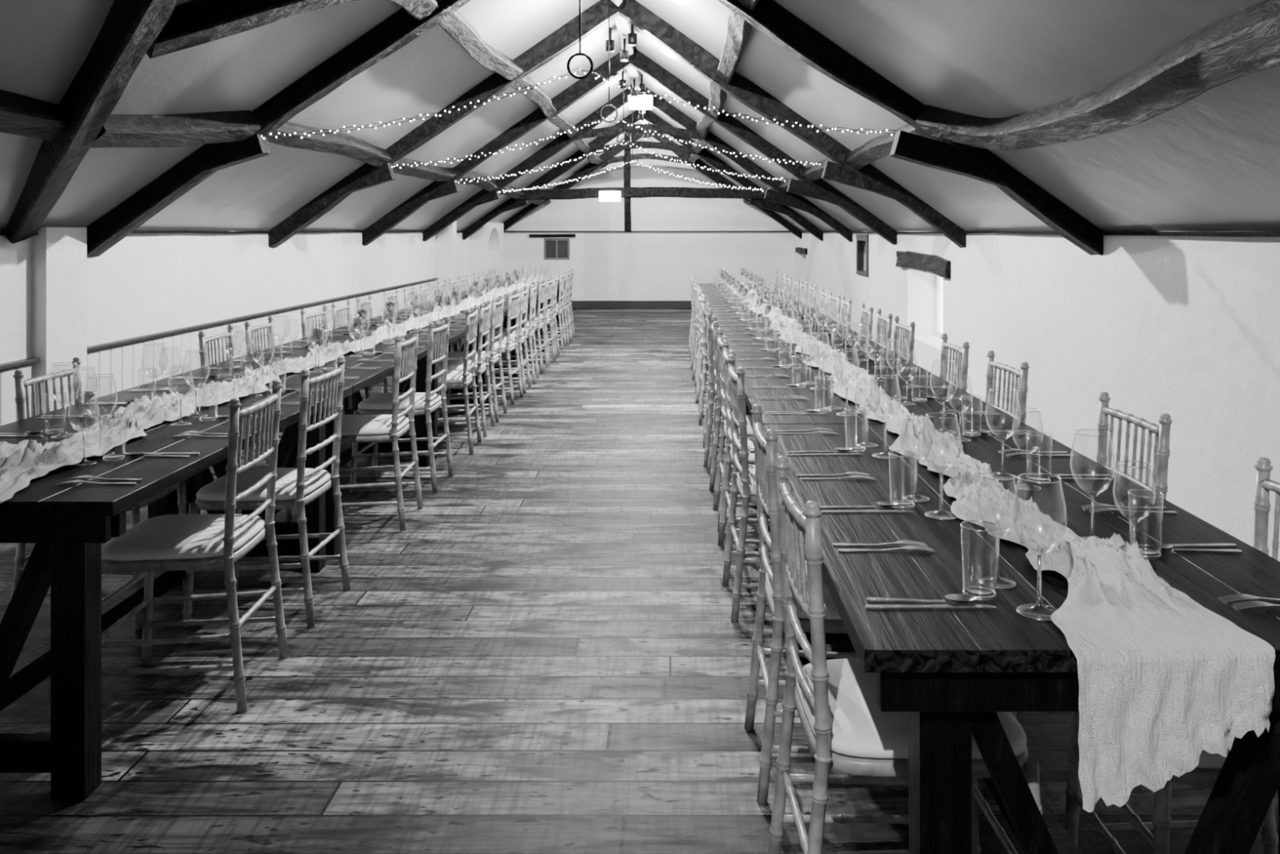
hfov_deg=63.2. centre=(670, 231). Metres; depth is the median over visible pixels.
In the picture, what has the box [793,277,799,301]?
dining chair
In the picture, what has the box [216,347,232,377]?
water tumbler
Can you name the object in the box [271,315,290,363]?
wine glass
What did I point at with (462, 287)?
dining chair
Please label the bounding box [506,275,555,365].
dining chair
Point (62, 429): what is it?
water tumbler
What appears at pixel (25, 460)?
table runner
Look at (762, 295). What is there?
wine glass
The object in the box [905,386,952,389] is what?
fork
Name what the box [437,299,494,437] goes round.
dining chair
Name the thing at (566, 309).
dining chair
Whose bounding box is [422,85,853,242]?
roof truss
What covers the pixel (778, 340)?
water tumbler
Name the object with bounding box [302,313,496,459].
trestle table
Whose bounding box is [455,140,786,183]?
string lights
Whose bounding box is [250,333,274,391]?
wine glass
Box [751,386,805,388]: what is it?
table knife
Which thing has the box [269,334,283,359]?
water tumbler
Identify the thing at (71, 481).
fork
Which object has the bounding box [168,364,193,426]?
wine glass
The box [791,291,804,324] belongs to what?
wine glass
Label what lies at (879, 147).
purlin
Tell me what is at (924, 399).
water tumbler
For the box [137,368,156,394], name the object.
water tumbler
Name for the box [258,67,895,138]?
string lights
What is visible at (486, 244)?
wall
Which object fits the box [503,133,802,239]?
roof truss
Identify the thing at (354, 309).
wine glass
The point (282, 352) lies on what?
fork
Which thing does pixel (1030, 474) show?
table knife
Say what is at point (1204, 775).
dining chair
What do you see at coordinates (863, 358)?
spoon
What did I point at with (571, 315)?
dining chair
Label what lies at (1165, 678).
table runner
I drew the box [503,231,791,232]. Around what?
trim
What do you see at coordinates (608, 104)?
ring
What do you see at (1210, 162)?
ceiling
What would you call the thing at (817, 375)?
water tumbler
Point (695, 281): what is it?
dining chair
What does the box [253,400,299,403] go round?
fork
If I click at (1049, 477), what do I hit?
spoon
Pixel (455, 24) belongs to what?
purlin
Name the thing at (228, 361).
table knife
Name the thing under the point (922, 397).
spoon
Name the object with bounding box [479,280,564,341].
trestle table
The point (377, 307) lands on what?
water tumbler
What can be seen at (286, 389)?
spoon
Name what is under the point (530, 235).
lintel
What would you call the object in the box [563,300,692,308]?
baseboard
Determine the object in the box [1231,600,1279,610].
fork
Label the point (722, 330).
table knife
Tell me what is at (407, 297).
dining chair
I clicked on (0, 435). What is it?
table knife
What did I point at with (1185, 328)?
wall
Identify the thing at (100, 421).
wine glass
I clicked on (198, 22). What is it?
ceiling beam
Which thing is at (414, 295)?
wine glass
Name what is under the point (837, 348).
wine glass
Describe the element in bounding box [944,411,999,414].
fork
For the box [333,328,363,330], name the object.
fork
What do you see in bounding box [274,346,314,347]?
table knife
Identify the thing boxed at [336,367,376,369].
spoon
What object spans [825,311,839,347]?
wine glass
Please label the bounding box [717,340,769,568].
dining chair
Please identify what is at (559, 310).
dining chair
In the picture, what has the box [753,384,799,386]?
spoon
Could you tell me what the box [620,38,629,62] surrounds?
ceiling spotlight
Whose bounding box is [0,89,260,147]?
purlin
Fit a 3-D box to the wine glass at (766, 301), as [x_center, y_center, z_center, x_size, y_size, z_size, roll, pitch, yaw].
[0.619,0.542,6.300,0.091,0.234,0.091,0,0,36]
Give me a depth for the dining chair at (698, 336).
9.82 m
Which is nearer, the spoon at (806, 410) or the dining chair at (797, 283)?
the spoon at (806, 410)
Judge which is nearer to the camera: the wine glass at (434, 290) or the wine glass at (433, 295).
the wine glass at (433, 295)
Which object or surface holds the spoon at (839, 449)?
on the trestle table at (952, 670)
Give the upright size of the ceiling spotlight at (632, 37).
0.200 m
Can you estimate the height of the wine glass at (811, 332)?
0.234 m
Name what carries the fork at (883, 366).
on the trestle table at (824, 397)
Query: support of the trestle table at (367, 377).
on the floor
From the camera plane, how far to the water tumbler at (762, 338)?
6.36 m
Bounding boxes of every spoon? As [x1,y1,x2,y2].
[0,430,43,434]
[89,400,133,403]
[125,451,190,457]
[175,375,217,377]
[214,415,262,418]
[233,358,270,360]
[279,345,311,346]
[282,388,328,391]
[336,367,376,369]
[374,351,402,354]
[711,306,733,308]
[714,312,738,314]
[722,328,751,329]
[728,337,759,339]
[734,348,768,351]
[742,364,781,368]
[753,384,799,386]
[766,408,819,413]
[787,447,851,453]
[819,501,897,508]
[841,343,874,346]
[862,358,900,360]
[866,593,976,602]
[890,374,931,377]
[920,395,970,399]
[973,430,1032,435]
[1039,473,1113,480]
[1145,542,1242,552]
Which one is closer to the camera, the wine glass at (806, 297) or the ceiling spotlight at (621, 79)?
the wine glass at (806, 297)
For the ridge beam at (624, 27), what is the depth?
9.32 m
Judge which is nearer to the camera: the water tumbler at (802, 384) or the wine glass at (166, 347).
the wine glass at (166, 347)
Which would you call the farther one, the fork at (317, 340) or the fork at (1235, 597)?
the fork at (317, 340)
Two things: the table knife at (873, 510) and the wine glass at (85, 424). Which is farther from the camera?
the wine glass at (85, 424)
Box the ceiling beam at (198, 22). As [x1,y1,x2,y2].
[146,0,439,58]
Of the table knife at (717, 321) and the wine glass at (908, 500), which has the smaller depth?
the wine glass at (908, 500)
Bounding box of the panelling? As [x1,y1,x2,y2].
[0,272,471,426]
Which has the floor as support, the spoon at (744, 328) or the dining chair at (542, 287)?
the dining chair at (542, 287)
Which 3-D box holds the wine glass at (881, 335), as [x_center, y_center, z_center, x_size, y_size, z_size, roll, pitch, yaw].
[0.906,0.559,4.596,0.078,0.201,0.078,0,0,-2]
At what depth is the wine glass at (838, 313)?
5.36 m
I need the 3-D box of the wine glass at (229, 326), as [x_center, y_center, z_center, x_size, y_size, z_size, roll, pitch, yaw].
[-1.953,0.542,4.645,0.091,0.234,0.091,0,0,7]
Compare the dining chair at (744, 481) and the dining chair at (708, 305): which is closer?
the dining chair at (744, 481)
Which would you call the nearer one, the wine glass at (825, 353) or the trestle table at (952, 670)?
the trestle table at (952, 670)
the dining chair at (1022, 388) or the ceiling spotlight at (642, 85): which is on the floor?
the dining chair at (1022, 388)
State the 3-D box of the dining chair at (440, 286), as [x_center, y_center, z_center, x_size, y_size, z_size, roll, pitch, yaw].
[-2.133,0.957,10.659,0.477,0.928,0.422,0,0,-2]
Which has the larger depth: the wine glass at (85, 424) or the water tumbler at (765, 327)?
the water tumbler at (765, 327)
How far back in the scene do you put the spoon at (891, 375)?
4.69 m
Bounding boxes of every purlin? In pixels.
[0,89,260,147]
[266,121,551,205]
[435,0,608,167]
[688,0,759,163]
[742,124,930,205]
[915,0,1279,150]
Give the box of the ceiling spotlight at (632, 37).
[627,23,637,45]
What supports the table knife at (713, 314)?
on the trestle table at (751, 318)
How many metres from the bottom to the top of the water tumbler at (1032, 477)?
0.127 m
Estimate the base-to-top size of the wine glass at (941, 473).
0.234 m
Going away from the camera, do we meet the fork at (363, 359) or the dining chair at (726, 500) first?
the dining chair at (726, 500)
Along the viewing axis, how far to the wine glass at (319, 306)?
5.89 m
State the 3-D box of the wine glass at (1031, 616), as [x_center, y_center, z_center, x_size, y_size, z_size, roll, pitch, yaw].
[0.638,0.542,1.798,0.091,0.234,0.091,0,0,23]
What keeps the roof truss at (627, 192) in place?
attached to the ceiling
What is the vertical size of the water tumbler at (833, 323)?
0.127 m
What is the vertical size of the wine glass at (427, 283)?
0.234 m
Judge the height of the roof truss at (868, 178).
2.001 m
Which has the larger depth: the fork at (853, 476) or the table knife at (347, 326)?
the table knife at (347, 326)
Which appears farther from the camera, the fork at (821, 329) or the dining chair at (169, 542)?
the fork at (821, 329)
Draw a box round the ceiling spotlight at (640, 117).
[637,110,644,121]
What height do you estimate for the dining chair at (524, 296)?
0.928 m
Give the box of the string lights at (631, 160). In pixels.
[497,160,764,192]
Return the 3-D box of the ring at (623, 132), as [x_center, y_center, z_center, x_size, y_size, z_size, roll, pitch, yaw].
[-0.470,-1.341,10.410,0.140,0.983,0.058,0,0,0]
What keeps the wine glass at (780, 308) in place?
on the trestle table at (770, 344)
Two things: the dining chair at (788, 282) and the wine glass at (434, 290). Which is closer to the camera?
the wine glass at (434, 290)
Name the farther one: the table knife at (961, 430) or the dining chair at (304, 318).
the dining chair at (304, 318)
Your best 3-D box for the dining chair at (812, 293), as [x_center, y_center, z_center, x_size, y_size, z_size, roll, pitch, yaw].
[1.137,0.957,9.775,0.477,0.928,0.422,0,0,2]
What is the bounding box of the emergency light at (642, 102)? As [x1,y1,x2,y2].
[628,94,652,110]
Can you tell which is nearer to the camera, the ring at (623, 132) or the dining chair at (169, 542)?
the dining chair at (169, 542)
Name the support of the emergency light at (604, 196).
attached to the roof truss at (627, 192)
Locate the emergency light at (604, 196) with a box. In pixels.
[599,191,620,201]
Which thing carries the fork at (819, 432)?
on the trestle table at (952, 670)
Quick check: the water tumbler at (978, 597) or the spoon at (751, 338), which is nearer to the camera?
the water tumbler at (978, 597)
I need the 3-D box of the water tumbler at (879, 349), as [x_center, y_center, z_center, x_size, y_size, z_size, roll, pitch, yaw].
[0.972,0.596,4.671,0.067,0.127,0.067,0,0,-16]
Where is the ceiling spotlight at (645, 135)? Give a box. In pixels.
[643,133,648,139]
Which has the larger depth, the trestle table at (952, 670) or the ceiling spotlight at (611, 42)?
the ceiling spotlight at (611, 42)
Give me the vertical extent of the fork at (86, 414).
0.009 m
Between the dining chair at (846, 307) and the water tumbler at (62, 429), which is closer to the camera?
the water tumbler at (62, 429)
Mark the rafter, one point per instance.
(130, 28)
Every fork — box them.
[35,415,93,418]
[40,413,100,417]
[56,480,136,485]
[66,475,142,480]
[127,388,177,391]
[131,387,180,390]
[171,433,227,437]
[176,431,227,435]
[203,366,245,368]
[205,365,248,368]
[250,402,299,404]
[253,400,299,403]
[254,351,293,354]
[256,351,293,353]
[296,340,329,342]
[297,339,331,341]
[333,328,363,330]
[355,359,394,361]
[356,358,394,360]
[736,357,774,359]
[737,358,777,360]
[745,373,788,376]
[746,374,791,377]
[756,395,807,398]
[758,396,809,399]
[775,427,834,431]
[776,431,838,435]
[796,471,871,476]
[800,475,875,480]
[818,328,848,330]
[831,337,864,339]
[832,539,928,547]
[833,338,866,340]
[837,545,935,553]
[851,350,886,352]
[872,365,912,368]
[875,366,917,369]
[902,384,949,387]
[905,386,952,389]
[939,409,995,413]
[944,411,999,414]
[998,448,1066,453]
[1004,452,1074,457]
[1080,502,1167,509]
[1088,506,1177,513]
[1217,594,1279,604]
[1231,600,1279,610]
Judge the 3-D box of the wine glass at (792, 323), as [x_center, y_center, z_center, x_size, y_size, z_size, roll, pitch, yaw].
[0.616,0.559,5.135,0.078,0.201,0.078,0,0,-25]
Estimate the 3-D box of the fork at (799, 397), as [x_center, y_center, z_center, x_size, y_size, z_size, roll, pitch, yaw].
[0.445,0.655,4.072,0.198,0.009,0.025,0,0,1]
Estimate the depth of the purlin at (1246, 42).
3.29 m
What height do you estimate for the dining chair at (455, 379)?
0.928 m
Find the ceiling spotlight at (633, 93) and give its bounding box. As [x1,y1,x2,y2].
[631,79,637,97]
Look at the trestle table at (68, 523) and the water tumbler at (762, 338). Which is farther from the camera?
the water tumbler at (762, 338)
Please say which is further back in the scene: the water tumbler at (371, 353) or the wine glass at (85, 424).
the water tumbler at (371, 353)
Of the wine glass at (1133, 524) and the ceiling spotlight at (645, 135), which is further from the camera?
the ceiling spotlight at (645, 135)
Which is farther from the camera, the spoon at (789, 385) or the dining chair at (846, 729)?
the spoon at (789, 385)
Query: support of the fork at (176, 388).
on the trestle table at (68, 523)
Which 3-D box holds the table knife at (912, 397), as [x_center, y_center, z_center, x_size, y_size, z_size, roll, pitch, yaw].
[1.071,0.658,4.110,0.228,0.004,0.018,0,0,1]
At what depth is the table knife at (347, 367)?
5.00 m
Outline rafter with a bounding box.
[4,0,178,244]
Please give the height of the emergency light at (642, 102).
0.180 m
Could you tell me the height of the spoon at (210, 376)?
0.010 m
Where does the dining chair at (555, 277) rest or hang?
on the floor
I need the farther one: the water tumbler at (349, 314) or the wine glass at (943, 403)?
the water tumbler at (349, 314)
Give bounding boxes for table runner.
[0,275,545,503]
[726,279,1275,812]
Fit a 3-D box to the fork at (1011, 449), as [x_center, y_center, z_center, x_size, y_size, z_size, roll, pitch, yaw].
[1.081,0.655,3.101,0.198,0.009,0.025,0,0,3]
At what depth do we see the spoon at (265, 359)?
5.30 m
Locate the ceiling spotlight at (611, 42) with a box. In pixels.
[605,27,614,52]
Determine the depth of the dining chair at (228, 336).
5.31 m
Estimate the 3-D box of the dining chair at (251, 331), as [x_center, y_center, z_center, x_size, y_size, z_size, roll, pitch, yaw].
[-2.135,0.957,5.923,0.477,0.928,0.422,0,0,-3]
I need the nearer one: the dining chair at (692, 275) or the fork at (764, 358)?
the fork at (764, 358)
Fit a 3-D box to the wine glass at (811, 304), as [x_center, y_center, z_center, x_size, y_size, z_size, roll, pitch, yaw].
[0.907,0.559,6.515,0.078,0.201,0.078,0,0,-36]
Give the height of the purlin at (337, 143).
0.207 m
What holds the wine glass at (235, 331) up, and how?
on the trestle table at (367, 377)
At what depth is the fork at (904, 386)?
4.40 m
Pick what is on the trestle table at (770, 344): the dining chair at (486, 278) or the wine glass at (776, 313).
the wine glass at (776, 313)
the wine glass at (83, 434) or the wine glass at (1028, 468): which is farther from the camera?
the wine glass at (83, 434)
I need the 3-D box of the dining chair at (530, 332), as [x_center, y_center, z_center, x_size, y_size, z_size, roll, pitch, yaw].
[-1.498,0.957,9.864,0.477,0.928,0.422,0,0,-3]
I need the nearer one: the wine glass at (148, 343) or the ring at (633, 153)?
the wine glass at (148, 343)
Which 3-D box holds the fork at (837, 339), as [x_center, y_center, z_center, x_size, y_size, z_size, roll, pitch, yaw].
[1.086,0.655,6.291,0.198,0.009,0.025,0,0,-2]
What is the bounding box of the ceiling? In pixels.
[0,0,1279,231]
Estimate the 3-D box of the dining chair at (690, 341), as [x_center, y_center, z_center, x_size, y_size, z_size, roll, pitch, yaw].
[0.451,0.957,12.239,0.477,0.928,0.422,0,0,1]
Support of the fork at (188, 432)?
on the trestle table at (68, 523)
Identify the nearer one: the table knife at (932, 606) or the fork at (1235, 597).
the table knife at (932, 606)
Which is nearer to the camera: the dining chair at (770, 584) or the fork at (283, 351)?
the dining chair at (770, 584)
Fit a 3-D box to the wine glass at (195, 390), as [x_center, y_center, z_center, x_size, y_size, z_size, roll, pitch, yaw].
[-1.689,0.542,3.704,0.091,0.234,0.091,0,0,-14]
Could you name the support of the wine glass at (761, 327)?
on the trestle table at (770, 344)
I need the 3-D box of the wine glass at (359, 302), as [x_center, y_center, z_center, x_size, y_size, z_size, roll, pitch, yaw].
[-1.975,0.559,6.704,0.078,0.201,0.078,0,0,-4]
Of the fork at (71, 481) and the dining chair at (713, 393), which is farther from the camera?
the dining chair at (713, 393)
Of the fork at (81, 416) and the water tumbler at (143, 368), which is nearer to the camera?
the fork at (81, 416)
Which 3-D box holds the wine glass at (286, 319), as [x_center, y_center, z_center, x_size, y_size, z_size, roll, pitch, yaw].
[-1.967,0.559,5.397,0.078,0.201,0.078,0,0,19]
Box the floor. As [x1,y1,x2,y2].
[0,308,1278,853]
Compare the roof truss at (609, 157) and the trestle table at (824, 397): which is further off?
the roof truss at (609, 157)
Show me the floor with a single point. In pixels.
(548, 656)
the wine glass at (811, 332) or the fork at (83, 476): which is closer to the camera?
the fork at (83, 476)
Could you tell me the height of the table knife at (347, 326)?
0.004 m
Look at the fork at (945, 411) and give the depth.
3.78 m
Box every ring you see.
[566,0,593,79]
[600,0,617,123]
[616,48,630,146]
[626,84,638,164]
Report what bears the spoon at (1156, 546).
on the trestle table at (952, 670)
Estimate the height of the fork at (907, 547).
0.009 m
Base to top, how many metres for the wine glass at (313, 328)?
0.201 m
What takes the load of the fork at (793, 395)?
on the trestle table at (824, 397)
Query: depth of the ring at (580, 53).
5.40 m
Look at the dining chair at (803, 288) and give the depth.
10.37 m
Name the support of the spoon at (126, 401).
on the trestle table at (68, 523)
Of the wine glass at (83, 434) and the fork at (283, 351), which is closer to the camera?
the wine glass at (83, 434)
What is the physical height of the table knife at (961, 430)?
0.004 m
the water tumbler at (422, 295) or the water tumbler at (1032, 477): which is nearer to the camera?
the water tumbler at (1032, 477)
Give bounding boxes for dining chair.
[9,356,186,630]
[101,379,288,712]
[182,355,350,628]
[197,324,291,517]
[243,315,346,472]
[300,304,387,399]
[330,299,401,398]
[340,328,422,531]
[350,316,453,493]
[355,294,391,396]
[381,288,399,392]
[401,304,481,454]
[403,285,461,389]
[418,282,464,341]
[437,278,447,298]
[437,294,506,422]
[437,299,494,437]
[448,275,497,346]
[456,288,523,404]
[458,274,504,339]
[473,271,481,288]
[482,269,489,285]
[490,268,497,283]
[490,282,539,383]
[490,285,531,393]
[501,278,548,373]
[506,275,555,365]
[526,274,559,358]
[527,271,566,350]
[531,270,572,345]
[546,268,574,340]
[688,271,693,348]
[688,272,693,354]
[689,274,696,359]
[689,277,696,369]
[692,280,706,377]
[692,283,709,386]
[695,287,709,399]
[695,291,708,411]
[698,295,715,425]
[702,302,721,448]
[703,308,725,466]
[708,315,726,490]
[712,328,757,532]
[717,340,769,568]
[722,354,771,622]
[744,404,858,804]
[768,455,1043,853]
[774,271,781,289]
[778,272,786,291]
[783,274,792,296]
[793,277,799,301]
[799,280,808,304]
[808,282,817,309]
[819,287,829,315]
[826,291,841,323]
[840,295,852,328]
[859,302,873,340]
[875,308,893,350]
[892,315,915,362]
[939,333,969,391]
[984,350,1029,423]
[1011,391,1172,718]
[1064,457,1279,853]
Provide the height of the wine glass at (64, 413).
0.234 m
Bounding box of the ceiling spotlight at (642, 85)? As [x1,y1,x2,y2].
[638,74,645,93]
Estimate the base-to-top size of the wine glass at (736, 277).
0.234 m
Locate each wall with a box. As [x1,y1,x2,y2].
[0,226,470,417]
[435,221,503,298]
[503,136,794,300]
[794,231,1279,561]
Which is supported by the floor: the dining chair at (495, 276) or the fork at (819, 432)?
the dining chair at (495, 276)
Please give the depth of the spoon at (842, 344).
5.99 m
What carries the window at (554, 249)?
in the wall at (606, 266)
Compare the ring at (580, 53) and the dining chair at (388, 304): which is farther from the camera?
the dining chair at (388, 304)
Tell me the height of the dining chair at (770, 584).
0.928 m
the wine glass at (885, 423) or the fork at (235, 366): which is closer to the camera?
the wine glass at (885, 423)
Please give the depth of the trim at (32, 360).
6.73 m
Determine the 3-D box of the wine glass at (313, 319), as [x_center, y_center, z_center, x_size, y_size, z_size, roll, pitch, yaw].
[-1.693,0.542,5.002,0.091,0.234,0.091,0,0,-11]
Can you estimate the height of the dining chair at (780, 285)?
0.928 m
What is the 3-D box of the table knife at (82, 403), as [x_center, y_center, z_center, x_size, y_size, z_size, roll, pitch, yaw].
[-2.126,0.658,3.965,0.228,0.004,0.018,0,0,-2]
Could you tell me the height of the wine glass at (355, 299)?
0.234 m
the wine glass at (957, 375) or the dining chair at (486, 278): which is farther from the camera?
the dining chair at (486, 278)
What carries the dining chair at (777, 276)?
on the floor
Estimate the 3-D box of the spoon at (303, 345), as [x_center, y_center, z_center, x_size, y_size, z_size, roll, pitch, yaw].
[-2.134,0.655,5.923,0.193,0.010,0.035,0,0,4]
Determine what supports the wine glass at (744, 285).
on the trestle table at (751, 318)
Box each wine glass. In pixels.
[48,362,80,438]
[67,391,99,466]
[71,367,97,430]
[82,373,117,457]
[141,342,168,396]
[159,346,181,394]
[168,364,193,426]
[182,349,209,417]
[222,325,244,380]
[231,330,250,375]
[243,344,264,396]
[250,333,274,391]
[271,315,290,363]
[283,319,299,359]
[306,328,324,373]
[308,319,328,368]
[316,306,333,346]
[324,310,338,345]
[348,317,363,356]
[352,309,369,353]
[353,298,368,336]
[357,302,370,333]
[381,308,395,343]
[382,292,396,326]
[382,302,397,341]
[405,287,417,319]
[408,301,420,332]
[412,294,426,330]
[425,283,436,311]
[432,295,444,324]
[433,289,444,322]
[449,284,461,315]
[734,277,743,303]
[737,280,748,309]
[742,284,754,315]
[751,289,763,322]
[755,298,766,328]
[758,294,772,331]
[764,301,779,340]
[764,305,776,338]
[773,312,787,348]
[777,308,795,352]
[782,286,794,317]
[786,323,803,365]
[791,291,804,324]
[792,319,811,369]
[800,336,818,384]
[804,297,818,334]
[808,304,821,337]
[808,332,830,390]
[815,303,831,345]
[822,353,843,409]
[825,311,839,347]
[834,348,859,416]
[836,313,854,359]
[845,322,861,364]
[854,378,879,447]
[857,324,877,376]
[866,334,884,381]
[869,374,901,458]
[885,337,909,399]
[896,350,917,405]
[899,414,932,502]
[921,412,961,519]
[929,360,958,434]
[947,374,973,441]
[976,471,1019,588]
[985,387,1020,479]
[1011,407,1044,490]
[1011,472,1067,620]
[1069,429,1115,538]
[1112,460,1155,566]
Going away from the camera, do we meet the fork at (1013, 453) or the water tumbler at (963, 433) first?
the fork at (1013, 453)
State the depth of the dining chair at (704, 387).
7.63 m
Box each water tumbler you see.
[43,391,66,433]
[100,413,127,461]
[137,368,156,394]
[197,382,218,421]
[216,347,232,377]
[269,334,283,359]
[269,360,286,392]
[311,324,324,346]
[323,342,337,370]
[349,314,359,334]
[362,330,375,355]
[376,306,386,325]
[398,301,407,318]
[421,295,429,311]
[756,317,767,339]
[764,327,776,351]
[777,340,791,367]
[791,355,807,386]
[804,307,813,326]
[814,375,832,412]
[817,315,827,335]
[831,323,843,346]
[844,406,866,452]
[853,335,866,361]
[879,349,894,377]
[888,450,916,508]
[911,367,928,402]
[960,394,982,436]
[960,520,999,599]
[1025,431,1052,484]
[1127,488,1164,559]
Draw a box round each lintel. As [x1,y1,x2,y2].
[528,234,575,237]
[795,247,807,254]
[895,250,951,278]
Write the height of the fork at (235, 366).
0.009 m
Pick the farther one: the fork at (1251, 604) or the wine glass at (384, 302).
the wine glass at (384, 302)
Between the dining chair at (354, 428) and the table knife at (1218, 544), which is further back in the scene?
the dining chair at (354, 428)
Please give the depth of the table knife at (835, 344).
6.03 m
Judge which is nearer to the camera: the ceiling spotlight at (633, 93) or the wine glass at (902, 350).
the wine glass at (902, 350)
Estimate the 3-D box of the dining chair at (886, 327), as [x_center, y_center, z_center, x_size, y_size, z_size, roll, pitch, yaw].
[1.127,0.957,6.462,0.477,0.928,0.422,0,0,2]
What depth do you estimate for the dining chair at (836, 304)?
8.43 m
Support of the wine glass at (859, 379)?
on the trestle table at (952, 670)
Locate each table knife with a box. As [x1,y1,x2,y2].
[0,435,43,436]
[81,403,129,404]
[121,452,199,454]
[170,377,220,378]
[227,360,273,361]
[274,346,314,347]
[315,334,352,335]
[346,325,378,326]
[346,367,381,368]
[372,318,402,319]
[713,314,741,315]
[716,320,748,321]
[722,329,755,330]
[728,339,764,340]
[734,351,774,352]
[744,367,789,368]
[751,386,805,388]
[764,413,828,414]
[786,453,863,456]
[822,509,913,513]
[835,344,874,345]
[856,358,901,359]
[864,604,996,609]
[880,375,931,376]
[911,396,969,398]
[960,430,1030,432]
[1024,473,1111,476]
[1128,542,1236,547]
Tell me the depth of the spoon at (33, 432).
3.38 m
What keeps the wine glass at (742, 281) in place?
on the trestle table at (751, 318)
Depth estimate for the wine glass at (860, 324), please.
4.75 m
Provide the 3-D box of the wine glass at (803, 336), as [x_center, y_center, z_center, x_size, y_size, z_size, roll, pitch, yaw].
[0.605,0.559,4.508,0.078,0.201,0.078,0,0,-30]
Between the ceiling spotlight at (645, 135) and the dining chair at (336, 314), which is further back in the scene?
the ceiling spotlight at (645, 135)
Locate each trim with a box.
[0,230,463,235]
[0,277,439,369]
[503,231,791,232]
[800,230,1279,236]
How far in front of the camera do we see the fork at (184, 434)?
3.33 m
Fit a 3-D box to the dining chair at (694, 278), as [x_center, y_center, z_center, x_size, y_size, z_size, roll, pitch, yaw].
[0.448,0.957,10.876,0.477,0.928,0.422,0,0,2]
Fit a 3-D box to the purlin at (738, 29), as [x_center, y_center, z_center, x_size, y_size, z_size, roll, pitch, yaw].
[0.400,-1.247,8.767,0.267,0.237,20.687,0,0,0]
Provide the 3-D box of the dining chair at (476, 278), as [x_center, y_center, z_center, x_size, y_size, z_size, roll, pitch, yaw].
[-2.130,0.957,12.594,0.477,0.928,0.422,0,0,-2]
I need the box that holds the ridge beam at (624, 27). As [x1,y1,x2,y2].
[608,0,651,137]
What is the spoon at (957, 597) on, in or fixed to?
on the trestle table at (952, 670)
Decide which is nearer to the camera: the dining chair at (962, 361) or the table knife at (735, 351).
the dining chair at (962, 361)
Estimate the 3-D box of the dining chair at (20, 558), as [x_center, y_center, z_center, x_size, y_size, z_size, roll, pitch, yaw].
[-2.124,0.957,3.901,0.477,0.928,0.422,0,0,-2]
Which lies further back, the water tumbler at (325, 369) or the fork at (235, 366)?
the fork at (235, 366)
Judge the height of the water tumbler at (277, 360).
0.127 m
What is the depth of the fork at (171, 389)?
4.29 m
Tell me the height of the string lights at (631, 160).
0.408 m
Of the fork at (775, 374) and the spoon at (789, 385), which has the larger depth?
the fork at (775, 374)
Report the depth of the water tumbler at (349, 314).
6.66 m
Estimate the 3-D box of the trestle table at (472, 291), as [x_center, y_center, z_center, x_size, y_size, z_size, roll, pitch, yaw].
[-1.818,1.040,11.220,0.913,0.760,1.920,0,0,0]
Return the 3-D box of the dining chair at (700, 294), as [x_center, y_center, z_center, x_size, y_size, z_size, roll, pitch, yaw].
[0.452,0.957,8.392,0.477,0.928,0.422,0,0,-2]
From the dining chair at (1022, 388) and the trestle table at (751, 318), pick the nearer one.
the dining chair at (1022, 388)
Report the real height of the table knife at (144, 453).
0.004 m
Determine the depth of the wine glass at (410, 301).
6.81 m
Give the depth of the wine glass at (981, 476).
1.95 m
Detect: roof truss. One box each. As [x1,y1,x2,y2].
[85,0,1103,257]
[267,0,966,248]
[361,48,897,245]
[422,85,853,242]
[462,110,822,240]
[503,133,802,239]
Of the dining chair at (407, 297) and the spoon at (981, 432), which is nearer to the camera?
the spoon at (981, 432)
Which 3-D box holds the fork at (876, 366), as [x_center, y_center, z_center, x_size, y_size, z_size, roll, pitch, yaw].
[1.081,0.655,5.031,0.198,0.009,0.025,0,0,3]
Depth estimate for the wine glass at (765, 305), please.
6.43 m
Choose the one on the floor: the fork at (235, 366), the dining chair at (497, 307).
the dining chair at (497, 307)
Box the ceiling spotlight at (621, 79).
[618,71,626,88]
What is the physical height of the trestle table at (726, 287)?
0.760 m
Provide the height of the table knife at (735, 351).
0.004 m
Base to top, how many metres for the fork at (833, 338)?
0.009 m
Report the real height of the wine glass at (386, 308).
0.201 m
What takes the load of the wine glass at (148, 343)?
on the trestle table at (68, 523)
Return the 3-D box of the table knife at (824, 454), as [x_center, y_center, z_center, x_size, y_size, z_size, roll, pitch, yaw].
[0.455,0.658,3.065,0.228,0.004,0.018,0,0,-2]
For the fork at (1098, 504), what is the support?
on the trestle table at (952, 670)
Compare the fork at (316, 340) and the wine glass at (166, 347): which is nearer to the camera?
the wine glass at (166, 347)
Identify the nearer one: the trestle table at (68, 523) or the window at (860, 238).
the trestle table at (68, 523)
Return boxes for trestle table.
[0,385,352,800]
[141,338,448,555]
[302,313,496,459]
[388,297,529,407]
[442,287,548,366]
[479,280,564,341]
[697,283,780,292]
[702,292,804,304]
[705,304,839,324]
[718,324,901,414]
[735,356,1025,506]
[762,424,1279,853]
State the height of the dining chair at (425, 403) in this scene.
0.928 m
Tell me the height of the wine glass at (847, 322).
0.201 m
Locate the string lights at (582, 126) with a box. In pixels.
[390,115,820,168]
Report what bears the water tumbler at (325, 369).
on the trestle table at (367, 377)
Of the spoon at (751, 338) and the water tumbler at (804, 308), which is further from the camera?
the water tumbler at (804, 308)
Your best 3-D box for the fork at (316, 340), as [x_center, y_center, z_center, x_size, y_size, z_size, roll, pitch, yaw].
[-2.136,0.655,6.209,0.198,0.009,0.025,0,0,3]
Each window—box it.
[543,238,569,260]
[856,234,868,276]
[935,274,942,337]

